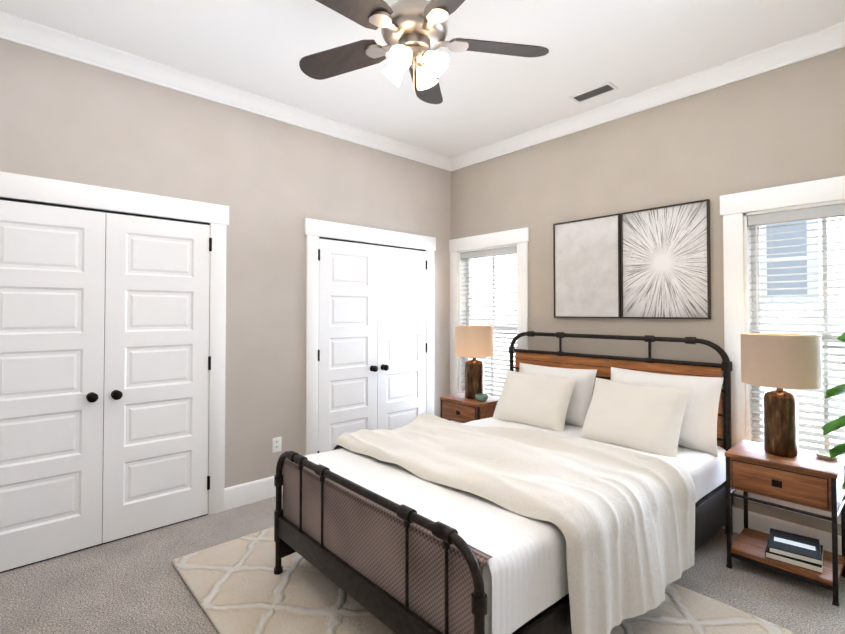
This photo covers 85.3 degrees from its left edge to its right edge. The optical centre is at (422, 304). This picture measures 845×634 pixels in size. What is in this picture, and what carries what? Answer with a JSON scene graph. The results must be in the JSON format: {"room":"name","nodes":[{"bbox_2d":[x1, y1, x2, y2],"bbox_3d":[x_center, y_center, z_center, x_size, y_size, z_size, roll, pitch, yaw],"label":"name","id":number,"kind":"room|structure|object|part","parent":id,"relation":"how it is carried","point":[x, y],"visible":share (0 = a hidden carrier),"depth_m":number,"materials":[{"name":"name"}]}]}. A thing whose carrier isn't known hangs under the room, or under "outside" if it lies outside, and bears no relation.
{"room":"bedroom","nodes":[
{"label":"bedroom","id":0,"kind":"room"},
{"bbox_2d":[0,38,450,487],"bbox_3d":[-1.240,-0.035,3.606,4.330,3.050,0.140,1,-1,-42],"label":"wall","id":1,"kind":"structure","parent":0,"point":[271,183],"depth_m":3.44,"materials":[{"name":"paint"}]},
{"bbox_2d":[0,197,211,572],"bbox_3d":[-1.945,0.445,2.806,1.250,2.062,0.079,1,-1,-42],"label":"closet doors","id":2,"kind":"structure","parent":1,"relation":"in","point":[105,362],"depth_m":2.80,"materials":[{"name":"white wood"}]},
{"bbox_2d":[0,171,228,514],"bbox_3d":[-1.964,0.376,2.828,1.484,2.200,0.027,1,-1,-42],"label":"trim","id":3,"kind":"structure","parent":1,"relation":"attached to","point":[40,189],"depth_m":3.23,"materials":[{"name":"white wood"}]},
{"bbox_2d":[0,11,451,170],"bbox_3d":[-1.162,-1.509,3.546,4.050,0.106,0.092,1,-1,-42],"label":"crown molding","id":4,"kind":"structure","parent":1,"relation":"attached to","point":[22,31],"depth_m":3.15,"materials":[{"name":"white wood"}]},
{"bbox_2d":[224,476,282,510],"bbox_3d":[-1.193,1.410,3.520,0.643,0.156,0.015,1,-1,-42],"label":"baseboard","id":5,"kind":"structure","parent":1,"relation":"attached to","point":[248,492],"depth_m":3.42,"materials":[{"name":"white wood"}]},
{"bbox_2d":[272,437,281,452],"bbox_3d":[-1.136,1.097,3.580,0.075,0.115,0.008,1,-1,-42],"label":"electrical outlet","id":6,"kind":"object","parent":1,"relation":"attached to","point":[276,444],"visible":1,"depth_m":3.58,"materials":[{"name":"white plastic"}]},
{"bbox_2d":[304,218,435,454],"bbox_3d":[-0.416,0.401,4.235,1.477,2.200,0.027,1,-1,-42],"label":"trim","id":7,"kind":"structure","parent":1,"relation":"attached to","point":[315,230],"depth_m":3.83,"materials":[{"name":"white wood"}]},
{"bbox_2d":[317,237,426,452],"bbox_3d":[-0.397,0.469,4.213,1.243,2.062,0.079,1,-1,-42],"label":"closet doors","id":8,"kind":"structure","parent":1,"relation":"in","point":[372,351],"depth_m":4.17,"materials":[{"name":"white wood"}]},
{"bbox_2d":[282,458,491,633],"bbox_3d":[-0.268,1.005,1.983,0.054,0.363,1.418,1,-1,-42],"label":"footboard","id":9,"kind":"object","parent":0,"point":[366,536],"depth_m":1.80,"materials":[{"name":"black metal"}]},
{"bbox_2d":[0,494,844,633],"bbox_3d":[0.035,1.495,2.178,4.330,0.060,3.930,1,-1,-42],"label":"floor","id":10,"kind":"structure","parent":0,"point":[135,584],"depth_m":2.37,"materials":[{"name":"carpet"}]},
{"bbox_2d":[440,393,498,422],"bbox_3d":[0.460,1.180,4.215,0.394,0.640,0.473,1,-1,-42],"label":"nightstand","id":11,"kind":"object","parent":10,"relation":"on","point":[460,407],"visible":0.27,"depth_m":4.07,"materials":[{"name":"brown wood"}]},
{"bbox_2d":[455,325,493,398],"bbox_3d":[0.478,0.528,4.226,0.356,0.662,0.356,1,-1,-42],"label":"lamp","id":12,"kind":"object","parent":11,"relation":"on","point":[474,342],"visible":0.88,"depth_m":4.12,"materials":[{"name":"beige fabric"}]},
{"bbox_2d":[475,394,487,400],"bbox_3d":[0.524,0.829,4.067,0.116,0.055,0.116,1,-1,-42],"label":"decorative bowl","id":13,"kind":"object","parent":11,"relation":"on","point":[481,397],"visible":1,"depth_m":4.03,"materials":[{"name":"teal ceramic"}]},
{"bbox_2d":[172,527,792,633],"bbox_3d":[0.105,1.454,2.309,1.870,0.025,2.490,1,-1,-42],"label":"rug","id":14,"kind":"object","parent":10,"relation":"on","point":[237,586],"visible":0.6,"depth_m":2.21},
{"bbox_2d":[274,331,733,633],"bbox_3d":[0.550,0.844,2.767,2.398,1.258,1.837,1,-1,-42],"label":"bed","id":15,"kind":"object","parent":10,"relation":"on","point":[559,492],"visible":1,"depth_m":2.10,"materials":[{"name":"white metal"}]},
{"bbox_3d":[0.580,0.998,2.750,2.285,0.283,1.545,1,-1,-42],"label":"mattress","id":16,"kind":"part","parent":15,"relation":"part of","materials":[{"name":"white fabric"}]},
{"bbox_2d":[332,413,695,633],"bbox_3d":[0.367,1.014,2.560,1.108,0.522,1.782,1,-1,-42],"label":"blanket","id":17,"kind":"object","parent":15,"relation":"on","point":[614,527],"depth_m":2.02,"materials":[{"name":"beige fabric"}]},
{"bbox_2d":[493,370,576,430],"bbox_3d":[0.852,0.751,3.570,0.305,0.400,0.641,1,-1,-42],"label":"pillow","id":18,"kind":"object","parent":15,"relation":"on","point":[540,402],"depth_m":3.47,"materials":[{"name":"white fabric"}]},
{"bbox_2d":[519,363,596,426],"bbox_3d":[1.043,0.724,3.705,0.262,0.444,0.704,1,-1,-42],"label":"pillow","id":19,"kind":"object","parent":15,"relation":"on","point":[581,381],"depth_m":3.49,"materials":[{"name":"white fabric"}]},
{"bbox_2d":[580,377,691,456],"bbox_3d":[1.360,0.731,2.989,0.316,0.416,0.652,1,-1,-42],"label":"pillow","id":20,"kind":"object","parent":15,"relation":"on","point":[657,420],"depth_m":2.88,"materials":[{"name":"white fabric"}]},
{"bbox_2d":[611,367,723,456],"bbox_3d":[1.594,0.700,3.103,0.270,0.473,0.744,1,-1,-42],"label":"pillow","id":21,"kind":"object","parent":15,"relation":"on","point":[698,432],"depth_m":2.87,"materials":[{"name":"white fabric"}]},
{"bbox_2d":[725,440,844,606],"bbox_3d":[1.997,1.151,2.525,0.394,0.640,0.473,1,-1,-42],"label":"nightstand","id":22,"kind":"object","parent":10,"relation":"on","point":[808,478],"visible":0.94,"depth_m":2.42,"materials":[{"name":"brown wood"}]},
{"bbox_2d":[741,333,821,456],"bbox_3d":[1.995,0.499,2.558,0.356,0.662,0.356,1,-1,-42],"label":"lamp","id":23,"kind":"object","parent":22,"relation":"on","point":[780,362],"visible":1,"depth_m":2.48,"materials":[{"name":"beige fabric"}]},
{"bbox_2d":[765,528,822,572],"bbox_3d":[2.025,1.330,2.496,0.232,0.061,0.292,-1,-1,42],"label":"books","id":24,"kind":"object","parent":22,"relation":"in","point":[801,551],"visible":1,"depth_m":2.44,"materials":[{"name":"black paper"}]},
{"bbox_2d":[814,451,840,459],"bbox_3d":[2.187,0.818,2.477,0.110,0.022,0.110,1,-1,-42],"label":"decorative dish","id":25,"kind":"object","parent":22,"relation":"on","point":[823,454],"visible":0.75,"depth_m":2.47,"materials":[{"name":"white ceramic"}]},
{"bbox_2d":[822,332,844,489],"bbox_3d":[2.195,0.669,2.137,0.704,1.592,0.508,1,-1,-42],"label":"plant","id":26,"kind":"object","parent":10,"relation":"on","point":[831,426],"visible":1,"depth_m":2.28,"materials":[{"name":"green plant"}]},
{"bbox_2d":[0,0,844,157],"bbox_3d":[0.035,-1.614,2.231,4.330,0.060,3.930,1,-1,-42],"label":"ceiling","id":27,"kind":"structure","parent":0,"point":[626,48],"depth_m":2.80,"materials":[{"name":"white paint"}]},
{"bbox_2d":[299,0,548,103],"bbox_3d":[-0.063,-1.291,2.140,1.257,0.590,1.289,1,-1,-42],"label":"fan","id":28,"kind":"object","parent":27,"relation":"hanging from","point":[414,33],"visible":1,"depth_m":2.15,"materials":[{"name":"brown wood"}]},
{"bbox_2d":[569,82,617,103],"bbox_3d":[1.261,-1.560,3.386,0.140,0.008,0.310,1,-1,-42],"label":"ceiling vent","id":29,"kind":"object","parent":27,"relation":"in","point":[595,92],"visible":1,"depth_m":3.38,"materials":[{"name":"white metal"}]},
{"bbox_2d":[451,47,844,535],"bbox_3d":[1.585,-0.035,3.614,0.140,3.050,3.650,1,-1,-42],"label":"wall","id":30,"kind":"structure","parent":0,"point":[783,125],"depth_m":3.32,"materials":[{"name":"paint"}]},
{"bbox_2d":[449,227,529,423],"bbox_3d":[0.671,0.293,4.578,0.183,1.977,1.025,1,-1,-42],"label":"window","id":31,"kind":"structure","parent":30,"relation":"in","point":[463,254],"depth_m":4.57,"materials":[{"name":"white"}]},
{"bbox_2d":[553,213,620,317],"bbox_3d":[1.338,-0.294,3.760,0.030,0.812,0.577,1,-1,-42],"label":"art","id":32,"kind":"object","parent":30,"relation":"attached to","point":[587,265],"visible":0.92,"depth_m":3.74,"materials":[{"name":"white"}]},
{"bbox_2d":[452,21,844,170],"bbox_3d":[1.503,-1.508,3.557,0.092,0.106,3.420,1,-1,-42],"label":"crown molding","id":33,"kind":"structure","parent":30,"relation":"attached to","point":[831,38],"depth_m":3.23,"materials":[{"name":"white wood"}]},
{"bbox_2d":[621,199,710,318],"bbox_3d":[1.740,-0.301,3.318,0.030,0.812,0.598,1,-1,-42],"label":"art","id":34,"kind":"object","parent":30,"relation":"attached to","point":[665,264],"visible":0.96,"depth_m":3.29,"materials":[{"name":"white"}]},
{"bbox_2d":[722,507,841,554],"bbox_3d":[1.521,1.411,3.544,0.015,0.156,3.630,1,-1,-42],"label":"baseboard","id":35,"kind":"structure","parent":30,"relation":"attached to","point":[759,522],"depth_m":2.82,"materials":[{"name":"white"}]},
{"bbox_2d":[720,176,844,523],"bbox_3d":[2.373,0.261,2.707,0.183,1.977,1.025,1,-1,-42],"label":"window","id":36,"kind":"structure","parent":30,"relation":"in","point":[741,258],"depth_m":2.87,"materials":[{"name":"white"}]},
{"label":"outside","id":37,"kind":"structure","parent":0,"visible":0},
{"bbox_2d":[469,216,844,456],"bbox_3d":[3.426,-1.997,4.410,3.510,8.000,13.000,1,-1,-42],"label":"house","id":38,"kind":"structure","parent":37,"point":[803,263],"depth_m":5.44,"materials":[{"name":"white"}]}
]}

